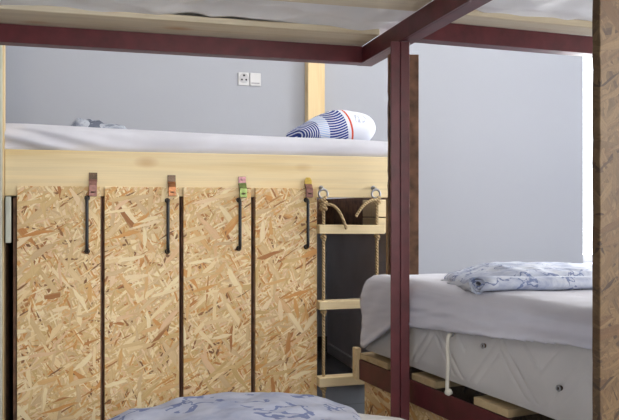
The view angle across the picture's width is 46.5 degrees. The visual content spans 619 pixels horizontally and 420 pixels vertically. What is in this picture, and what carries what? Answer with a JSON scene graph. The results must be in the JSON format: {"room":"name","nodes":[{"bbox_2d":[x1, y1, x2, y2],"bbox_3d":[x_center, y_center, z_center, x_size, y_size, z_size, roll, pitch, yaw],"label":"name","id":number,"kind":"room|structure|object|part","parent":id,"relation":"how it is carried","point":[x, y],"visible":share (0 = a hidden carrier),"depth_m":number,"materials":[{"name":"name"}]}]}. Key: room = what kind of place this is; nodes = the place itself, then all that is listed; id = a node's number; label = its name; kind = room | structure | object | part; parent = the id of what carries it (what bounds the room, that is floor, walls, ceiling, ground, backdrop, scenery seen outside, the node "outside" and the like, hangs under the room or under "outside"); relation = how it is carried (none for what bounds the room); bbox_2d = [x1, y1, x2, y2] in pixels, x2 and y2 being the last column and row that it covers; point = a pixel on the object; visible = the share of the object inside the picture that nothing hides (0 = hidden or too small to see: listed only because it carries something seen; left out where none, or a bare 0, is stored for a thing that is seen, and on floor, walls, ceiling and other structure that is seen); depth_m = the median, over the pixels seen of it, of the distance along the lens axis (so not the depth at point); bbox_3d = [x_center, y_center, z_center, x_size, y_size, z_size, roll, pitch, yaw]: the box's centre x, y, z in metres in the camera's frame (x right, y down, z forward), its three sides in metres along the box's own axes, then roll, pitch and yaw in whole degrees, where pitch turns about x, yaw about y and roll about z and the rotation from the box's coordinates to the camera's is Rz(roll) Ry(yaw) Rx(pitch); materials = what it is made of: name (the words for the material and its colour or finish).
{"room":"dormitory","nodes":[
{"label":"dormitory","id":0,"kind":"room"},
{"bbox_2d":[6,35,591,335],"bbox_3d":[0.375,-0.575,4.271,4.947,2.750,0.200,0,0,-16],"label":"wall","id":1,"kind":"structure","parent":0,"point":[501,131],"depth_m":4.28,"materials":[{"name":"paint"}]},
{"bbox_2d":[238,72,260,85],"bbox_3d":[-0.330,-0.719,3.964,0.126,0.071,0.013,0,0,-16],"label":"wall socket","id":2,"kind":"object","parent":1,"relation":"attached to","point":[243,78],"visible":1,"depth_m":3.96,"materials":[{"name":"white plastic"}]},
{"bbox_3d":[-0.299,-0.719,3.974,0.061,0.071,0.009,0,0,-15],"label":"blank plate","id":3,"kind":"part","parent":2,"relation":"part of","materials":[{"name":"white plastic"}]},
{"bbox_2d":[317,336,326,351],"bbox_3d":[0.452,0.757,4.181,4.647,0.085,0.014,0,0,-16],"label":"baseboard","id":4,"kind":"structure","parent":1,"relation":"attached to","point":[319,338],"depth_m":4.07,"materials":[{"name":"black"}]},
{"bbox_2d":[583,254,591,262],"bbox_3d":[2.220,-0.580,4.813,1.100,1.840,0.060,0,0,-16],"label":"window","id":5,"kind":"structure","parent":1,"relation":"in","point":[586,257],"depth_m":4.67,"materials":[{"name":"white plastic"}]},
{"bbox_2d":[317,351,364,413],"bbox_3d":[0.958,0.850,1.838,4.770,0.100,5.200,0,0,-16],"label":"floor","id":6,"kind":"structure","parent":0,"point":[353,396],"depth_m":3.21,"materials":[{"name":"grey tile"}]},
{"bbox_2d":[16,173,102,419],"bbox_3d":[-0.886,0.338,2.597,0.270,0.925,0.551,0,0,-16],"label":"locker","id":7,"kind":"object","parent":6,"relation":"on","point":[59,229],"visible":1,"depth_m":2.36,"materials":[{"name":"brown wood"}]},
{"bbox_3d":[-0.732,0.049,2.371,0.018,0.194,0.033,0,0,-15],"label":"handle","id":8,"kind":"part","parent":7,"relation":"part of","materials":[{"name":"black metal"}]},
{"bbox_2d":[103,175,179,419],"bbox_3d":[-0.630,0.340,2.668,0.256,0.920,0.551,0,0,-16],"label":"locker","id":9,"kind":"object","parent":6,"relation":"on","point":[141,225],"visible":0.99,"depth_m":2.43,"materials":[{"name":"brown wood"}]},
{"bbox_3d":[-0.480,0.054,2.441,0.018,0.191,0.033,0,0,-15],"label":"handle","id":10,"kind":"part","parent":9,"relation":"part of","materials":[{"name":"black metal"}]},
{"bbox_2d":[0,45,387,419],"bbox_3d":[-0.494,-0.325,3.181,1.726,2.250,1.432,0,0,-16],"label":"bed","id":11,"kind":"object","parent":6,"relation":"on","point":[354,180],"visible":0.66,"depth_m":2.54,"materials":[{"name":"brown wood"}]},
{"bbox_3d":[-1.032,-0.250,2.338,0.080,2.100,0.037,0,0,-15],"label":"post","id":12,"kind":"part","parent":11,"relation":"part of","materials":[{"name":"brown wood"}]},
{"bbox_3d":[-1.181,0.369,2.999,0.014,0.861,1.314,0,0,-15],"label":"panel","id":13,"kind":"part","parent":11,"relation":"part of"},
{"bbox_2d":[4,123,387,156],"bbox_3d":[-0.521,-0.188,3.163,1.495,0.214,1.355,0,0,-16],"label":"mattress","id":14,"kind":"object","parent":11,"relation":"on","point":[17,135],"visible":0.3,"depth_m":2.50,"materials":[{"name":"white fabric"}]},
{"bbox_2d":[71,118,126,128],"bbox_3d":[-0.926,-0.337,3.183,0.238,0.107,0.340,0,0,-16],"label":"folded throw","id":15,"kind":"object","parent":14,"relation":"on","point":[79,122],"visible":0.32,"depth_m":3.02,"materials":[{"name":"fabric"}]},
{"bbox_2d":[286,110,375,139],"bbox_3d":[0.088,-0.342,3.070,0.334,0.161,0.330,0,0,-16],"label":"pillow","id":16,"kind":"object","parent":14,"relation":"on","point":[336,124],"visible":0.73,"depth_m":2.93,"materials":[{"name":"white fabric"}]},
{"bbox_3d":[-0.323,-0.122,2.537,1.392,0.152,0.032,0,0,-15],"label":"rail","id":17,"kind":"part","parent":11,"relation":"part of","materials":[{"name":"brown wood"}]},
{"bbox_3d":[0.029,-0.765,4.031,0.098,1.369,0.073,0,0,-15],"label":"post","id":18,"kind":"part","parent":11,"relation":"part of","materials":[{"name":"brown wood"}]},
{"bbox_3d":[-0.641,0.019,3.856,1.543,0.161,0.044,0,0,-15],"label":"rail","id":19,"kind":"part","parent":11,"relation":"part of","materials":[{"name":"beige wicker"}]},
{"bbox_3d":[0.223,0.772,3.610,0.012,0.055,0.888,0,0,-15],"label":"skirting","id":20,"kind":"part","parent":11,"relation":"part of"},
{"bbox_2d":[317,196,384,397],"bbox_3d":[0.152,0.319,2.612,0.250,0.742,0.064,0,0,-16],"label":"ladder","id":21,"kind":"object","parent":11,"relation":"hanging from","point":[324,381],"visible":0.8,"depth_m":2.59,"materials":[{"name":"brown wood"}]},
{"bbox_3d":[0.219,0.017,3.609,0.020,0.156,0.888,0,0,-15],"label":"rail","id":22,"kind":"part","parent":11,"relation":"part of","materials":[{"name":"brown wood"}]},
{"bbox_3d":[0.233,0.369,3.632,0.018,0.861,0.946,0,0,-15],"label":"panel","id":23,"kind":"part","parent":11,"relation":"part of","materials":[{"name":"black wood"}]},
{"bbox_3d":[0.334,0.370,2.777,0.057,0.860,0.076,0,0,-15],"label":"post","id":24,"kind":"part","parent":11,"relation":"part of","materials":[{"name":"brown wood"}]},
{"bbox_2d":[180,177,251,396],"bbox_3d":[-0.384,0.341,2.736,0.246,0.918,0.551,0,0,-16],"label":"locker","id":25,"kind":"object","parent":6,"relation":"on","point":[216,223],"visible":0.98,"depth_m":2.50,"materials":[{"name":"wood"}]},
{"bbox_3d":[-0.244,0.050,2.506,0.018,0.187,0.033,0,0,-15],"label":"handle","id":26,"kind":"part","parent":25,"relation":"part of","materials":[{"name":"black metal"}]},
{"bbox_2d":[0,0,491,417],"bbox_3d":[-0.270,0.139,1.074,1.547,1.322,2.084,0,0,-16],"label":"frame","id":27,"kind":"object","parent":6,"relation":"on","point":[42,26],"visible":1,"depth_m":1.98,"materials":[{"name":"red paint"}]},
{"bbox_2d":[0,0,433,34],"bbox_3d":[-0.245,-0.599,1.067,1.540,0.178,1.970,0,0,-16],"label":"mattress","id":28,"kind":"object","parent":27,"relation":"on","point":[347,17],"visible":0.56,"depth_m":1.88,"materials":[{"name":"white fabric"}]},
{"bbox_3d":[0.230,0.173,1.954,0.025,1.254,0.037,0,0,-5],"label":"post","id":29,"kind":"part","parent":27,"relation":"part of","materials":[{"name":"red paint"}]},
{"bbox_2d":[252,177,316,395],"bbox_3d":[-0.147,0.341,2.802,0.237,0.917,0.551,0,0,-16],"label":"locker","id":30,"kind":"object","parent":6,"relation":"on","point":[284,220],"visible":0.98,"depth_m":2.57,"materials":[{"name":"brown wood"}]},
{"bbox_3d":[-0.008,0.048,2.571,0.018,0.186,0.033,0,0,-15],"label":"handle","id":31,"kind":"part","parent":30,"relation":"part of","materials":[{"name":"black metal"}]},
{"bbox_2d":[353,9,592,419],"bbox_3d":[1.337,0.138,2.033,2.160,1.324,1.504,0,0,-19],"label":"frame","id":32,"kind":"object","parent":6,"relation":"on","point":[422,395],"visible":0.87,"depth_m":1.97,"materials":[{"name":"red paint"}]},
{"bbox_3d":[0.256,0.173,1.956,0.025,1.254,0.037,0,0,-5],"label":"post","id":33,"kind":"part","parent":32,"relation":"part of","materials":[{"name":"red paint"}]},
{"bbox_3d":[0.373,0.663,1.786,0.012,0.273,0.968,0,0,-24],"label":"panel","id":34,"kind":"part","parent":32,"relation":"part of","materials":[{"name":"beige wood"}]},
{"bbox_3d":[0.382,0.495,1.788,0.050,0.062,1.005,0,0,-24],"label":"rail","id":35,"kind":"part","parent":32,"relation":"part of","materials":[{"name":"red paint"}]},
{"bbox_3d":[1.064,0.634,2.621,1.926,0.331,0.012,0,0,-24],"label":"panel","id":36,"kind":"part","parent":32,"relation":"part of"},
{"bbox_2d":[360,274,592,419],"bbox_3d":[1.226,0.326,2.175,1.956,0.266,1.000,0,0,-24],"label":"mattress","id":37,"kind":"object","parent":32,"relation":"on","point":[531,350],"visible":0.74,"depth_m":1.64,"materials":[{"name":"white fabric"}]},
{"bbox_3d":[0.345,0.381,1.782,0.023,0.158,0.022,0,0,-24],"label":"handle cord","id":38,"kind":"part","parent":37,"relation":"part of","materials":[{"name":"white fabric"}]},
{"bbox_2d":[442,261,591,293],"bbox_3d":[0.823,0.190,2.085,1.080,0.080,0.348,0,0,-25],"label":"quilt","id":39,"kind":"object","parent":37,"relation":"on","point":[515,275],"visible":0.72,"depth_m":1.85,"materials":[{"name":"white cotton"},{"name":"blue patterned cotton"}]},
{"bbox_2d":[556,385,562,391],"bbox_3d":[0.504,0.358,1.448,0.014,0.014,0.014,0,0,-15],"label":"vent","id":40,"kind":"object","parent":37,"relation":"attached to","point":[559,388],"depth_m":1.45,"materials":[{"name":"metal"}]},
{"bbox_2d":[476,0,592,21],"bbox_3d":[1.317,-0.598,1.777,1.800,0.182,0.930,0,0,-19],"label":"mattress","id":41,"kind":"object","parent":32,"relation":"on","point":[561,9],"visible":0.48,"depth_m":1.84,"materials":[{"name":"white fabric"}]},
{"bbox_2d":[592,0,618,419],"bbox_3d":[0.827,0.182,1.371,0.750,1.236,0.019,0,0,-24],"label":"partition panel","id":42,"kind":"object","parent":6,"relation":"on","point":[605,13],"visible":1,"depth_m":1.22,"materials":[{"name":"brown wood"}]},
{"bbox_3d":[-0.052,0.720,0.717,0.700,0.160,1.850,0,0,-3],"label":"bed","id":43,"kind":"object","parent":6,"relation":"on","visible":0},
{"bbox_2d":[358,413,404,419],"bbox_3d":[-0.035,0.555,0.768,0.700,0.168,1.950,0,0,-4],"label":"mattress","id":44,"kind":"object","parent":43,"relation":"on","point":[362,416],"visible":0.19,"depth_m":1.65,"materials":[{"name":"white fabric"}]},
{"bbox_2d":[108,392,360,419],"bbox_3d":[-0.148,0.446,1.116,0.580,0.058,1.202,0,0,-4],"label":"pillow","id":45,"kind":"object","parent":44,"relation":"on","point":[224,405],"visible":1,"depth_m":1.56,"materials":[{"name":"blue fabric"}]}
]}

